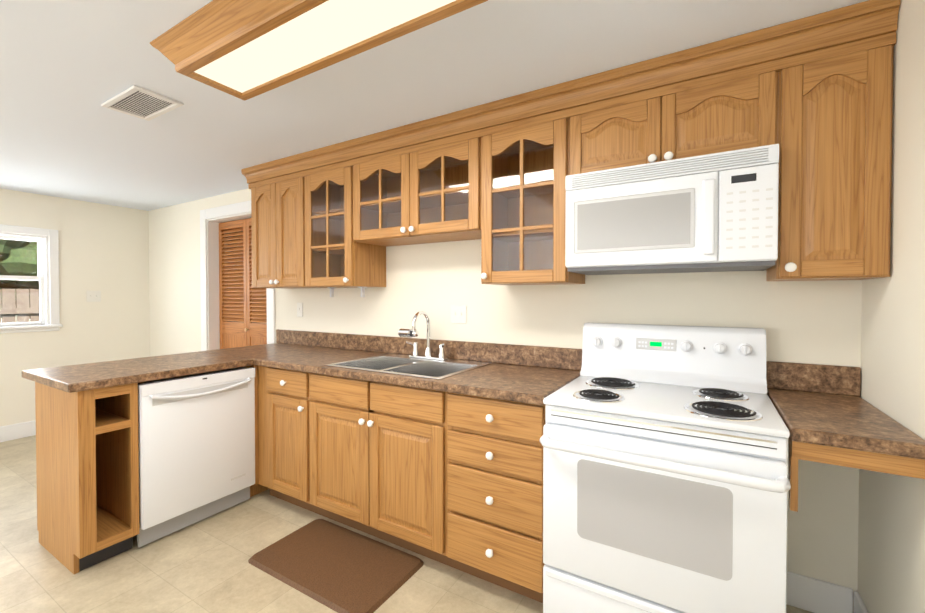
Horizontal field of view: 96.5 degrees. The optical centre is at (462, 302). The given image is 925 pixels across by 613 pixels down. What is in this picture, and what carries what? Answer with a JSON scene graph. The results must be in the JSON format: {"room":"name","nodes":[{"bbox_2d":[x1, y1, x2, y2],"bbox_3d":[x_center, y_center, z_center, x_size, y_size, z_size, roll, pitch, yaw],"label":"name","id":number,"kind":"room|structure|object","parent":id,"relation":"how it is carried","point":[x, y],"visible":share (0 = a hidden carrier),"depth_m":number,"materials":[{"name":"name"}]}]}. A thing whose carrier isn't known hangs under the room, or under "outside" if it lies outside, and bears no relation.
{"room":"kitchen","nodes":[
{"label":"kitchen","id":0,"kind":"room"},
{"bbox_2d":[0,239,38,317],"bbox_3d":[-8.944,-0.870,5.600,3.910,4.793,9.423,0,1,31],"label":"trees","id":1,"kind":"object","parent":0,"point":[12,249],"depth_m":6.67,"materials":[{"name":"green plant"}]},
{"bbox_2d":[0,188,149,426],"bbox_3d":[-5.051,0.137,2.319,0.150,2.275,5.600,0,1,31],"label":"wall","id":2,"kind":"structure","parent":0,"point":[104,249],"depth_m":4.19,"materials":[{"name":"white paint"}]},
{"bbox_2d":[0,420,35,441],"bbox_3d":[-4.970,1.205,2.304,0.019,0.140,5.570,0,1,31],"label":"baseboard","id":3,"kind":"structure","parent":2,"relation":"attached to","point":[25,429],"depth_m":3.79,"materials":[{"name":"white wood"}]},
{"bbox_2d":[0,224,62,333],"bbox_3d":[-4.237,-0.208,3.640,0.190,0.978,0.998,0,1,31],"label":"window","id":4,"kind":"structure","parent":2,"relation":"in","point":[47,257],"depth_m":3.96,"materials":[{"name":"white wood"}]},
{"bbox_2d":[86,291,100,301],"bbox_3d":[-3.801,-0.063,4.255,0.012,0.115,0.115,0,1,31],"label":"switch plate","id":5,"kind":"object","parent":2,"relation":"attached to","point":[92,296],"depth_m":4.25,"materials":[{"name":"white plastic"}]},
{"bbox_2d":[224,228,255,322],"bbox_3d":[-2.537,0.103,4.692,0.100,2.275,0.750,0,1,31],"label":"wall","id":6,"kind":"structure","parent":0,"point":[234,254],"depth_m":4.57,"materials":[{"name":"white paint"}]},
{"bbox_2d":[0,435,812,612],"bbox_3d":[-2.153,1.341,1.222,6.270,0.100,6.950,0,1,31],"label":"floor","id":7,"kind":"structure","parent":0,"point":[203,566],"depth_m":1.94,"materials":[{"name":"beige tile"}]},
{"bbox_2d":[35,365,268,573],"bbox_3d":[-1.636,0.833,2.685,0.593,0.874,1.486,0,1,31],"label":"base cabinet","id":8,"kind":"object","parent":7,"relation":"on","point":[87,462],"visible":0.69,"depth_m":2.07,"materials":[{"name":"brown wood"}]},
{"bbox_2d":[22,350,253,392],"bbox_3d":[-1.827,0.378,2.390,0.690,0.040,0.870,0,1,31],"label":"countertop","id":9,"kind":"structure","parent":8,"relation":"on","point":[89,376],"depth_m":2.22,"materials":[{"name":"brown stone"}]},
{"bbox_2d":[137,367,254,546],"bbox_3d":[-1.703,0.837,2.493,0.614,0.846,0.607,0,1,31],"label":"dishwasher","id":10,"kind":"object","parent":7,"relation":"on","point":[196,438],"visible":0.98,"depth_m":2.30,"materials":[{"name":"white metal"}]},
{"bbox_2d":[248,519,423,612],"bbox_3d":[-0.626,1.271,2.036,0.780,0.016,0.455,0,1,31],"label":"anti-fatigue mat","id":11,"kind":"object","parent":7,"relation":"on","point":[335,567],"visible":0.98,"depth_m":1.98,"materials":[{"name":"brown rubber"}]},
{"bbox_2d":[258,365,545,602],"bbox_3d":[-0.344,0.837,2.397,1.924,0.874,0.658,0,1,31],"label":"base cabinet","id":12,"kind":"object","parent":7,"relation":"on","point":[454,480],"visible":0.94,"depth_m":1.99,"materials":[{"name":"brown wood"}]},
{"bbox_2d":[210,329,581,405],"bbox_3d":[-0.625,0.319,2.560,2.581,0.155,0.654,0,1,31],"label":"countertop","id":13,"kind":"structure","parent":12,"relation":"on","point":[536,375],"depth_m":2.35,"materials":[{"name":"brown stone"}]},
{"bbox_2d":[326,353,491,379],"bbox_3d":[-0.302,0.441,2.381,0.780,0.174,0.550,0,1,31],"label":"double-bowl sink","id":14,"kind":"object","parent":13,"relation":"in","point":[400,364],"visible":0.35,"depth_m":2.46,"materials":[{"name":"silver metal"}]},
{"bbox_2d":[398,311,447,359],"bbox_3d":[-0.249,0.201,2.525,0.289,0.302,0.199,0,1,31],"label":"gooseneck faucet","id":15,"kind":"object","parent":13,"relation":"on","point":[408,333],"visible":1,"depth_m":2.53,"materials":[{"name":"silver metal"}]},
{"bbox_2d":[540,323,790,612],"bbox_3d":[0.787,0.699,1.662,0.758,1.172,0.744,0,1,31],"label":"electric range","id":16,"kind":"object","parent":7,"relation":"on","point":[666,485],"visible":1,"depth_m":1.43,"materials":[{"name":"white metal"}]},
{"bbox_2d":[0,0,867,210],"bbox_3d":[-2.153,-1.034,1.187,6.270,0.100,6.950,0,1,31],"label":"ceiling","id":17,"kind":"structure","parent":0,"point":[68,68],"depth_m":1.85,"materials":[{"name":"white paint"}]},
{"bbox_2d":[101,85,183,120],"bbox_3d":[-1.602,-0.990,2.064,0.370,0.012,0.210,0,1,31],"label":"ceiling vent","id":18,"kind":"object","parent":17,"relation":"in","point":[141,102],"visible":1,"depth_m":2.05,"materials":[{"name":"white"}]},
{"bbox_2d":[150,0,487,100],"bbox_3d":[-0.515,-0.936,1.400,1.332,0.099,0.398,0,1,31],"label":"ceiling light fixture","id":19,"kind":"object","parent":17,"relation":"attached to","point":[244,50],"visible":0.98,"depth_m":1.41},
{"bbox_2d":[148,189,861,612],"bbox_3d":[-0.951,0.124,3.223,6.270,2.275,0.150,0,1,31],"label":"wall","id":20,"kind":"structure","parent":0,"point":[812,322],"depth_m":2.24,"materials":[{"name":"white paint"}]},
{"bbox_2d":[200,200,274,350],"bbox_3d":[-2.059,0.172,3.873,1.160,2.160,0.168,0,1,31],"label":"door frame","id":21,"kind":"structure","parent":20,"relation":"attached to","point":[209,252],"depth_m":4.06,"materials":[{"name":"white wood"}]},
{"bbox_2d":[219,218,266,348],"bbox_3d":[-2.043,0.226,3.902,0.928,2.028,0.061,0,1,31],"label":"bifold closet door","id":22,"kind":"structure","parent":20,"relation":"in","point":[242,302],"depth_m":3.97,"materials":[{"name":"brown wood"}]},
{"bbox_2d":[249,152,308,288],"bbox_3d":[-1.239,-0.560,3.107,0.678,0.900,0.322,0,1,31],"label":"upper cabinet","id":23,"kind":"object","parent":20,"relation":"attached to","point":[279,188],"depth_m":2.96,"materials":[{"name":"brown wood"}]},
{"bbox_2d":[297,303,302,316],"bbox_3d":[-1.323,0.059,3.349,0.070,0.115,0.012,0,1,31],"label":"switch plate","id":24,"kind":"object","parent":20,"relation":"attached to","point":[299,305],"depth_m":3.34,"materials":[{"name":"white plastic"}]},
{"bbox_2d":[309,137,360,287],"bbox_3d":[-0.810,-0.556,2.851,0.594,0.900,0.322,0,1,31],"label":"upper cabinet","id":25,"kind":"object","parent":20,"relation":"attached to","point":[334,170],"depth_m":2.71,"materials":[{"name":"brown wood"}]},
{"bbox_2d":[361,102,492,287],"bbox_3d":[-0.221,-0.551,2.500,1.051,0.900,0.322,0,1,31],"label":"upper cabinet","id":26,"kind":"object","parent":20,"relation":"attached to","point":[431,180],"depth_m":2.36,"materials":[{"name":"brown wood"}]},
{"bbox_2d":[451,305,466,323],"bbox_3d":[-0.026,0.076,2.576,0.115,0.115,0.012,0,1,31],"label":"switch plate","id":27,"kind":"object","parent":20,"relation":"attached to","point":[458,314],"depth_m":2.58,"materials":[{"name":"white plastic"}]},
{"bbox_2d":[493,81,568,284],"bbox_3d":[0.339,-0.546,2.167,0.527,0.900,0.322,0,1,31],"label":"upper cabinet","id":28,"kind":"object","parent":20,"relation":"attached to","point":[531,129],"depth_m":2.03,"materials":[{"name":"brown wood"}]},
{"bbox_2d":[569,56,664,283],"bbox_3d":[0.702,-0.543,1.950,0.455,0.900,0.322,0,1,31],"label":"upper cabinet","id":29,"kind":"object","parent":20,"relation":"attached to","point":[617,116],"depth_m":1.78,"materials":[{"name":"brown wood"}]},
{"bbox_2d":[665,17,808,280],"bbox_3d":[1.093,-0.540,1.718,0.454,0.900,0.322,0,1,31],"label":"upper cabinet","id":30,"kind":"object","parent":20,"relation":"attached to","point":[748,90],"depth_m":1.52,"materials":[{"name":"brown wood"}]},
{"bbox_2d":[565,144,778,274],"bbox_3d":[0.876,-0.348,1.796,0.754,0.422,0.411,0,1,31],"label":"over-the-range microwave","id":31,"kind":"object","parent":30,"relation":"attached to","point":[715,212],"visible":1,"depth_m":1.60,"materials":[{"name":"white plastic"}]},
{"bbox_2d":[809,0,900,280],"bbox_3d":[1.359,-0.537,1.559,0.302,0.900,0.322,0,1,31],"label":"upper cabinet","id":32,"kind":"object","parent":20,"relation":"attached to","point":[812,96],"depth_m":1.40,"materials":[{"name":"brown wood"}]},
{"bbox_2d":[857,0,924,612],"bbox_3d":[0.207,0.183,-0.813,0.150,2.275,5.600,0,1,31],"label":"wall","id":33,"kind":"structure","parent":0,"point":[891,549],"depth_m":1.29,"materials":[{"name":"white paint"}]},
{"bbox_2d":[766,361,924,511],"bbox_3d":[1.277,0.445,1.433,0.301,0.375,0.647,0,1,31],"label":"countertop","id":34,"kind":"structure","parent":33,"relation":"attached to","point":[828,414],"depth_m":1.26,"materials":[{"name":"brown laminate"}]},
{"bbox_2d":[847,587,868,612],"bbox_3d":[0.142,1.250,-0.741,0.019,0.140,5.570,0,1,31],"label":"baseboard","id":35,"kind":"structure","parent":33,"relation":"attached to","point":[859,606],"depth_m":1.62,"materials":[{"name":"white wood"}]},
{"label":"outside","id":36,"kind":"structure","parent":0,"visible":0},
{"bbox_2d":[0,289,39,322],"bbox_3d":[-8.303,0.739,5.778,8.930,1.870,13.000,0,1,31],"label":"fence","id":37,"kind":"object","parent":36,"point":[12,301],"depth_m":6.16,"materials":[{"name":"brown wood"}]}
]}

